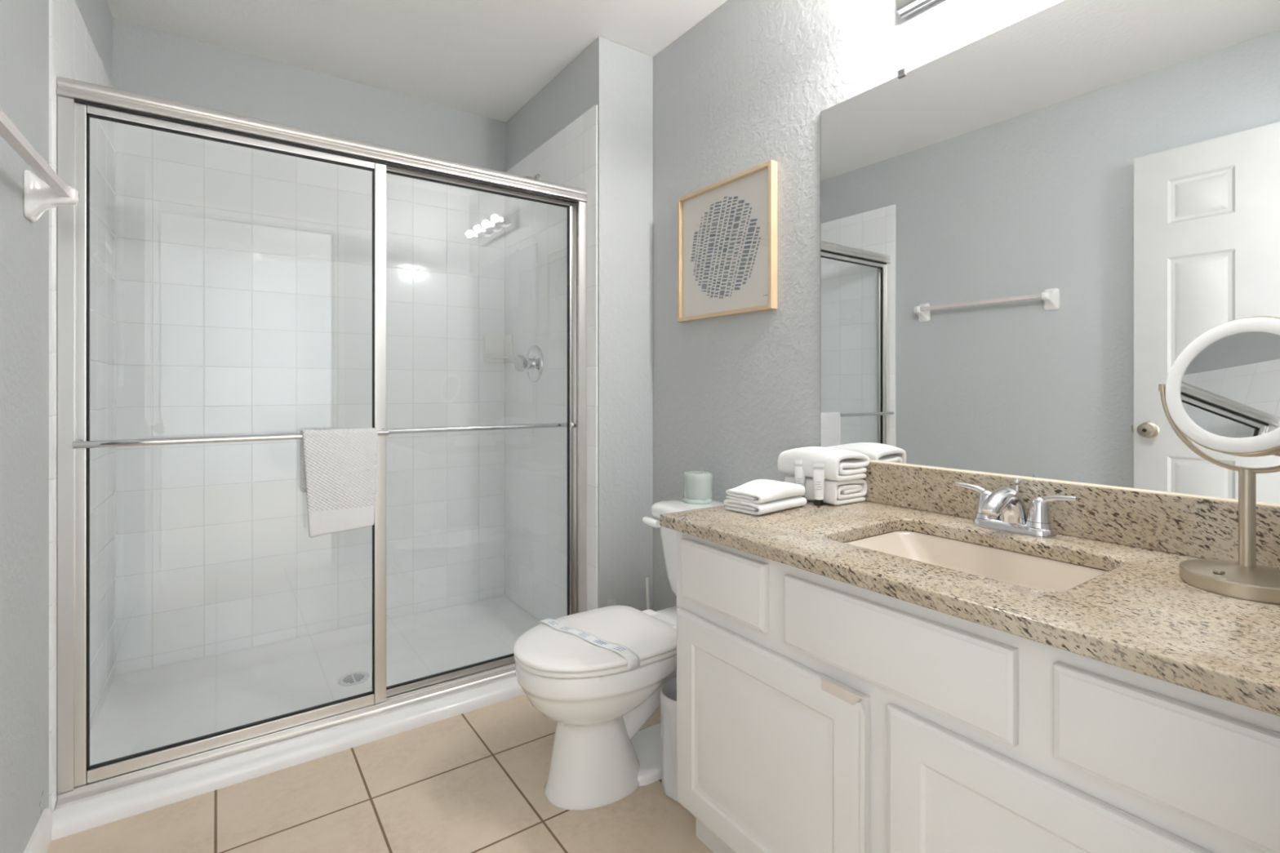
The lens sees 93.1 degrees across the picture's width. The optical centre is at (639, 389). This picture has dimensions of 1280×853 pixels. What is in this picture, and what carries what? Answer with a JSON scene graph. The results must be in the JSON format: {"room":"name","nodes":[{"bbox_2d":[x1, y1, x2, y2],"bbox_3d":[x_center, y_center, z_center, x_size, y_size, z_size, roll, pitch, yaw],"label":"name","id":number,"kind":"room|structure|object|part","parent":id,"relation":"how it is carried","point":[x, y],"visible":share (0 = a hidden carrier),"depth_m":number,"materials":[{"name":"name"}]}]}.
{"room":"bathroom","nodes":[
{"label":"bathroom","id":0,"kind":"room"},
{"bbox_2d":[0,0,112,852],"bbox_3d":[-1.227,-0.136,0.967,0.292,2.440,3.110,0,0,-35],"label":"wall","id":1,"kind":"structure","parent":0,"point":[24,24],"depth_m":1.31,"materials":[{"name":"paint"}]},
{"bbox_2d":[23,808,52,852],"bbox_3d":[-0.888,1.045,0.641,0.014,0.078,1.949,0,0,-33],"label":"baseboard","id":2,"kind":"structure","parent":1,"relation":"attached to","point":[40,841],"depth_m":1.40,"materials":[{"name":"white wood"}]},
{"bbox_2d":[0,109,79,222],"bbox_3d":[-1.150,-0.428,1.104,0.084,0.104,0.694,0,0,-33],"label":"towel bar","id":3,"kind":"object","parent":1,"relation":"attached to","point":[40,196],"visible":1,"depth_m":1.32,"materials":[{"name":"white ceramic"}]},
{"bbox_3d":[-1.134,-0.442,1.117,0.019,0.019,0.607,0,0,-33],"label":"rod","id":4,"kind":"part","parent":3,"relation":"part of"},
{"bbox_2d":[48,0,115,813],"bbox_3d":[-1.682,0.004,1.851,0.008,2.160,0.863,0,0,-33],"label":"tiled wall","id":5,"kind":"structure","parent":1,"relation":"attached to","point":[73,53],"depth_m":1.91,"materials":[{"name":"white tile"}]},
{"bbox_2d":[112,17,506,172],"bbox_3d":[-1.289,-0.136,2.722,2.200,2.440,0.100,0,0,-35],"label":"wall","id":6,"kind":"structure","parent":0,"point":[148,61],"depth_m":2.54,"materials":[{"name":"paint"}]},
{"bbox_2d":[115,122,504,675],"bbox_3d":[-1.311,0.001,2.641,1.534,2.165,0.008,0,0,-35],"label":"tiled wall","id":7,"kind":"structure","parent":6,"relation":"attached to","point":[244,275],"depth_m":2.51,"materials":[{"name":"white tile"}]},
{"bbox_2d":[484,334,512,363],"bbox_3d":[-0.699,-0.199,2.998,0.105,0.135,0.105,0,0,-35],"label":"soap dish","id":8,"kind":"object","parent":7,"relation":"attached to","point":[498,349],"visible":1,"depth_m":3.02,"materials":[{"name":"white ceramic"}]},
{"bbox_2d":[46,693,713,852],"bbox_3d":[-0.445,1.114,1.512,2.200,0.060,3.110,0,0,-35],"label":"floor","id":9,"kind":"structure","parent":0,"point":[473,781],"depth_m":1.57,"materials":[{"name":"tile"}]},
{"bbox_2d":[51,595,542,840],"bbox_3d":[-1.051,1.063,2.261,1.538,0.041,0.908,0,0,-35],"label":"shower pan","id":10,"kind":"object","parent":9,"relation":"on","point":[146,709],"visible":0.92,"depth_m":2.13,"materials":[{"name":"white plastic"}]},
{"bbox_2d":[55,75,586,809],"bbox_3d":[-0.849,0.127,1.975,1.522,1.832,0.088,0,0,-35],"label":"shower enclosure","id":11,"kind":"object","parent":10,"relation":"on","point":[69,91],"visible":0.72,"depth_m":1.70,"materials":[{"name":"silver metal"}]},
{"bbox_2d":[72,102,388,788],"bbox_3d":[-1.122,0.138,1.741,0.752,1.760,0.077,0,0,-35],"label":"sliding shower door","id":12,"kind":"structure","parent":11,"relation":"in","point":[85,774],"depth_m":1.63,"materials":[{"name":"silver metal"}]},
{"bbox_3d":[-1.142,0.999,1.761,0.690,0.038,0.020,0,0,-35],"label":"rail","id":13,"kind":"part","parent":12,"relation":"part of","materials":[{"name":"silver metal"}]},
{"bbox_3d":[-1.142,-0.725,1.761,0.690,0.034,0.020,0,0,-35],"label":"rail","id":14,"kind":"part","parent":12,"relation":"part of","materials":[{"name":"silver metal"}]},
{"bbox_2d":[300,427,377,537],"bbox_3d":[-0.912,0.280,1.845,0.210,0.318,0.051,0,0,-35],"label":"hand towel","id":15,"kind":"object","parent":12,"relation":"hanging from","point":[338,466],"visible":1,"depth_m":1.82,"materials":[{"name":"white fabric"}]},
{"bbox_2d":[386,167,576,698],"bbox_3d":[-0.575,0.140,2.213,0.748,1.764,0.080,0,0,-35],"label":"sliding shower door","id":16,"kind":"structure","parent":11,"relation":"in","point":[404,687],"depth_m":2.40,"materials":[{"name":"silver metal"}]},
{"bbox_3d":[-0.564,1.008,2.204,0.688,0.028,0.020,0,0,-35],"label":"rail","id":17,"kind":"part","parent":16,"relation":"part of","materials":[{"name":"silver metal"}]},
{"bbox_3d":[-0.564,-0.732,2.204,0.688,0.020,0.020,0,0,-35],"label":"rail","id":18,"kind":"part","parent":16,"relation":"part of","materials":[{"name":"silver metal"}]},
{"bbox_2d":[512,497,724,809],"bbox_3d":[0.017,0.734,1.786,0.810,0.700,0.480,0,0,-35],"label":"toilet","id":19,"kind":"object","parent":9,"relation":"on","point":[602,753],"visible":0.62,"depth_m":1.59,"materials":[{"name":"ceramic"}]},
{"bbox_2d":[537,617,639,670],"bbox_3d":[-0.148,0.688,1.656,0.373,0.032,0.048,0,0,43],"label":"band","id":20,"kind":"object","parent":19,"relation":"on","point":[633,660],"visible":1,"depth_m":1.61,"materials":[{"name":"white paper"}]},
{"bbox_3d":[-0.130,0.686,1.677,0.444,0.018,0.360,0,0,-35],"label":"lid","id":21,"kind":"part","parent":19,"relation":"part of","materials":[{"name":"plastic"}]},
{"bbox_3d":[-0.127,0.705,1.680,0.446,0.015,0.356,0,0,-35],"label":"seat","id":22,"kind":"part","parent":19,"relation":"part of","materials":[{"name":"plastic"}]},
{"bbox_3d":[0.042,0.447,2.037,0.080,0.031,0.034,0,0,34],"label":"flush lever","id":23,"kind":"part","parent":19,"relation":"part of","materials":[{"name":"plastic"}]},
{"bbox_3d":[0.254,0.569,1.951,0.212,0.281,0.444,0,0,-35],"label":"tank","id":24,"kind":"part","parent":19,"relation":"part of","materials":[{"name":"ceramic"}]},
{"bbox_3d":[0.252,0.408,1.950,0.238,0.048,0.480,0,0,-35],"label":"tank lid","id":25,"kind":"part","parent":19,"relation":"part of","materials":[{"name":"ceramic"}]},
{"bbox_2d":[683,470,712,504],"bbox_3d":[0.197,0.333,2.069,0.101,0.101,0.101,0,0,-35],"label":"toilet roll","id":26,"kind":"object","parent":19,"relation":"on","point":[697,484],"visible":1,"depth_m":2.03,"materials":[{"name":"paper"}]},
{"bbox_2d":[683,497,712,504],"bbox_3d":[0.197,0.376,2.070,0.100,0.015,0.100,0,0,-35],"label":"dish","id":27,"kind":"object","parent":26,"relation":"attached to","point":[690,500],"depth_m":2.02,"materials":[{"name":"white ceramic"}]},
{"bbox_2d":[645,576,649,609],"bbox_3d":[0.036,0.904,2.347,0.104,0.360,0.104,0,0,-35],"label":"toilet brush","id":28,"kind":"object","parent":9,"relation":"on","point":[646,577],"visible":0.15,"depth_m":2.33,"materials":[{"name":"plastic"}]},
{"bbox_2d":[659,677,677,801],"bbox_3d":[0.132,0.947,1.647,0.153,0.265,0.154,0,0,-35],"label":"waste bin","id":29,"kind":"object","parent":9,"relation":"on","point":[668,696],"visible":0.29,"depth_m":1.61,"materials":[{"name":"white plastic"}]},
{"bbox_2d":[676,530,1279,852],"bbox_3d":[0.612,0.708,1.169,0.579,0.752,1.067,0,0,-35],"label":"vanity cabinet","id":30,"kind":"object","parent":9,"relation":"on","point":[816,713],"visible":0.89,"depth_m":0.93,"materials":[{"name":"wood"}]},
{"bbox_3d":[0.174,0.416,1.312,0.017,0.135,0.262,0,0,-35],"label":"drawer","id":31,"kind":"part","parent":30,"relation":"part of","materials":[{"name":"wood"}]},
{"bbox_3d":[0.235,0.745,1.225,0.017,0.454,0.508,0,0,-35],"label":"door","id":32,"kind":"part","parent":30,"relation":"part of","materials":[{"name":"wood"}]},
{"bbox_2d":[659,499,1279,716],"bbox_3d":[0.605,0.316,1.175,0.584,0.029,1.112,0,0,-35],"label":"countertop","id":33,"kind":"structure","parent":30,"relation":"on","point":[1140,615],"depth_m":0.90,"materials":[{"name":"stone"}]},
{"bbox_2d":[723,495,806,515],"bbox_3d":[0.318,0.288,1.538,0.191,0.028,0.121,0,0,-41],"label":"folded washcloth","id":34,"kind":"object","parent":33,"relation":"on","point":[771,506],"visible":0.71,"depth_m":1.48,"materials":[{"name":"white fabric"}]},
{"bbox_2d":[725,479,805,502],"bbox_3d":[0.319,0.255,1.537,0.186,0.039,0.116,0,0,-41],"label":"folded washcloth","id":35,"kind":"object","parent":34,"relation":"on","point":[758,491],"visible":1,"depth_m":1.50,"materials":[{"name":"white fabric"}]},
{"bbox_2d":[794,460,804,497],"bbox_3d":[0.431,0.247,1.634,0.024,0.109,0.024,0,0,-35],"label":"tube","id":36,"kind":"object","parent":33,"relation":"on","point":[799,475],"visible":0.54,"depth_m":1.63,"materials":[{"name":"white plastic"}]},
{"bbox_2d":[813,462,824,506],"bbox_3d":[0.464,0.247,1.574,0.024,0.109,0.025,0,0,-35],"label":"tube","id":37,"kind":"object","parent":33,"relation":"on","point":[818,468],"visible":1,"depth_m":1.57,"materials":[{"name":"white plastic"}]},
{"bbox_2d":[783,474,867,504],"bbox_3d":[0.507,0.270,1.667,0.142,0.063,0.178,0,0,-35],"label":"folded towel","id":38,"kind":"object","parent":33,"relation":"on","point":[835,492],"visible":0.59,"depth_m":1.59,"materials":[{"name":"white fabric"}]},
{"bbox_2d":[777,446,869,480],"bbox_3d":[0.500,0.198,1.669,0.151,0.083,0.201,0,0,-35],"label":"folded towel","id":39,"kind":"object","parent":38,"relation":"on","point":[840,464],"visible":0.84,"depth_m":1.60,"materials":[{"name":"white fabric"}]},
{"bbox_2d":[844,530,1108,591],"bbox_3d":[0.616,0.399,1.161,0.352,0.136,0.474,0,0,-35],"label":"sink basin","id":40,"kind":"object","parent":33,"relation":"in","point":[1023,570],"visible":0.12,"depth_m":1.27,"materials":[{"name":"beige ceramic"}]},
{"bbox_2d":[955,478,1077,538],"bbox_3d":[0.790,0.247,1.290,0.167,0.110,0.182,0,0,7],"label":"faucet","id":41,"kind":"object","parent":33,"relation":"on","point":[1002,508],"visible":1,"depth_m":1.25,"materials":[{"name":"silver metal"}]},
{"bbox_3d":[0.748,0.228,1.360,0.022,0.033,0.076,0,0,-35],"label":"lever","id":42,"kind":"part","parent":41,"relation":"part of","materials":[{"name":"silver metal"}]},
{"bbox_3d":[0.766,0.252,1.335,0.050,0.061,0.050,0,0,-35],"label":"handle","id":43,"kind":"part","parent":41,"relation":"part of","materials":[{"name":"silver metal"}]},
{"bbox_3d":[0.762,0.249,1.270,0.141,0.087,0.062,0,0,-35],"label":"spout","id":44,"kind":"part","parent":41,"relation":"part of","materials":[{"name":"silver metal"}]},
{"bbox_3d":[0.811,0.239,1.305,0.013,0.094,0.013,0,0,-35],"label":"lift rod","id":45,"kind":"part","parent":41,"relation":"part of","materials":[{"name":"silver metal"}]},
{"bbox_3d":[0.824,0.252,1.252,0.050,0.061,0.050,0,0,-35],"label":"handle","id":46,"kind":"part","parent":41,"relation":"part of","materials":[{"name":"silver metal"}]},
{"bbox_3d":[0.842,0.228,1.226,0.022,0.033,0.076,0,0,-35],"label":"lever","id":47,"kind":"part","parent":41,"relation":"part of","materials":[{"name":"silver metal"}]},
{"bbox_2d":[1158,315,1279,604],"bbox_3d":[0.921,0.096,0.920,0.198,0.412,0.154,0,0,38],"label":"makeup mirror","id":48,"kind":"object","parent":33,"relation":"on","point":[1221,393],"visible":1,"depth_m":0.92,"materials":[{"name":"silver metal"}]},
{"bbox_2d":[1213,568,1224,573],"bbox_3d":[0.869,0.274,0.911,0.013,0.003,0.013,0,0,-35],"label":"switch","id":49,"kind":"object","parent":48,"relation":"attached to","point":[1215,571],"depth_m":0.91,"materials":[{"name":"silver metal"}]},
{"bbox_3d":[0.909,-0.007,0.917,0.034,0.161,0.164,0,0,-15],"label":"looking glass","id":50,"kind":"part","parent":48,"relation":"part of","materials":[{"name":"white mirror"}]},
{"bbox_3d":[0.536,0.742,0.794,0.017,0.460,0.465,0,0,-35],"label":"door","id":51,"kind":"part","parent":30,"relation":"part of","materials":[{"name":"wood"}]},
{"bbox_3d":[0.613,0.418,0.684,0.017,0.124,0.257,0,0,-35],"label":"drawer","id":52,"kind":"part","parent":30,"relation":"part of","materials":[{"name":"wood"}]},
{"bbox_2d":[106,0,727,122],"bbox_3d":[-0.445,-1.386,1.512,2.200,0.060,3.110,0,0,-35],"label":"ceiling","id":53,"kind":"structure","parent":0,"point":[489,59],"depth_m":2.31,"materials":[{"name":"paint"}]},
{"bbox_2d":[506,36,653,611],"bbox_3d":[-0.314,-0.136,2.779,0.258,2.440,0.921,0,0,-35],"label":"wall partition","id":54,"kind":"structure","parent":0,"point":[617,78],"depth_m":2.40,"materials":[{"name":"paint"}]},
{"bbox_2d":[504,104,597,622],"bbox_3d":[-0.424,-0.005,2.704,0.008,2.178,0.902,0,0,-35],"label":"tiled wall","id":55,"kind":"structure","parent":54,"relation":"attached to","point":[535,233],"depth_m":2.70,"materials":[{"name":"white tile"}]},
{"bbox_2d":[514,345,543,382],"bbox_3d":[-0.518,-0.116,2.750,0.094,0.168,0.168,0,0,-35],"label":"shower valve","id":56,"kind":"object","parent":55,"relation":"attached to","point":[533,363],"visible":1,"depth_m":2.74,"materials":[{"name":"silver metal"}]},
{"bbox_3d":[-0.508,-0.116,2.757,0.034,0.048,0.048,0,0,-35],"label":"stem","id":57,"kind":"part","parent":56,"relation":"part of","materials":[{"name":"silver metal"}]},
{"bbox_2d":[524,173,540,180],"bbox_3d":[-0.521,-0.927,2.717,0.136,0.098,0.060,0,0,-35],"label":"shower arm","id":58,"kind":"object","parent":55,"relation":"attached to","point":[537,176],"visible":0.18,"depth_m":2.73,"materials":[{"name":"silver metal"}]},
{"bbox_2d":[653,0,1063,611],"bbox_3d":[0.384,-0.136,2.091,0.100,2.440,3.110,0,0,-35],"label":"wall","id":59,"kind":"structure","parent":0,"point":[748,86],"depth_m":2.00,"materials":[{"name":"paint"}]},
{"bbox_2d":[677,160,777,322],"bbox_3d":[0.289,-0.488,2.113,0.029,0.468,0.476,0,0,-35],"label":"framed print","id":60,"kind":"object","parent":59,"relation":"attached to","point":[727,228],"visible":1,"depth_m":2.09,"materials":[{"name":"beige paper"}]},
{"bbox_3d":[0.157,-0.488,2.303,0.029,0.468,0.014,0,0,-35],"label":"frame","id":61,"kind":"part","parent":60,"relation":"part of","materials":[{"name":"brown wood"}]},
{"bbox_3d":[0.289,-0.715,2.113,0.029,0.014,0.448,0,0,-35],"label":"frame","id":62,"kind":"part","parent":60,"relation":"part of","materials":[{"name":"brown wood"}]},
{"bbox_3d":[0.289,-0.261,2.113,0.029,0.014,0.448,0,0,-35],"label":"frame","id":63,"kind":"part","parent":60,"relation":"part of","materials":[{"name":"brown wood"}]},
{"bbox_3d":[0.421,-0.488,1.923,0.029,0.468,0.014,0,0,-35],"label":"frame","id":64,"kind":"part","parent":60,"relation":"part of","materials":[{"name":"brown wood"}]},
{"bbox_2d":[897,0,941,19],"bbox_3d":[0.799,-1.011,1.292,0.133,0.110,0.586,0,0,-35],"label":"vanity light","id":65,"kind":"object","parent":59,"relation":"attached to","point":[906,9],"visible":1,"depth_m":1.53,"materials":[{"name":"silver metal"}]},
{"bbox_2d":[820,0,1279,505],"bbox_3d":[0.844,-0.317,1.334,0.011,1.022,1.098,0,0,-35],"label":"wall mirror","id":66,"kind":"object","parent":59,"relation":"attached to","point":[1026,227],"visible":0.97,"depth_m":1.28,"materials":[{"name":"silver mirror"}]},
{"bbox_2d":[859,460,1279,568],"bbox_3d":[0.837,0.247,1.335,0.022,0.108,1.108,0,0,-35],"label":"backsplash","id":67,"kind":"structure","parent":59,"relation":"attached to","point":[1193,526],"depth_m":1.19,"materials":[{"name":"stone"}]}
]}

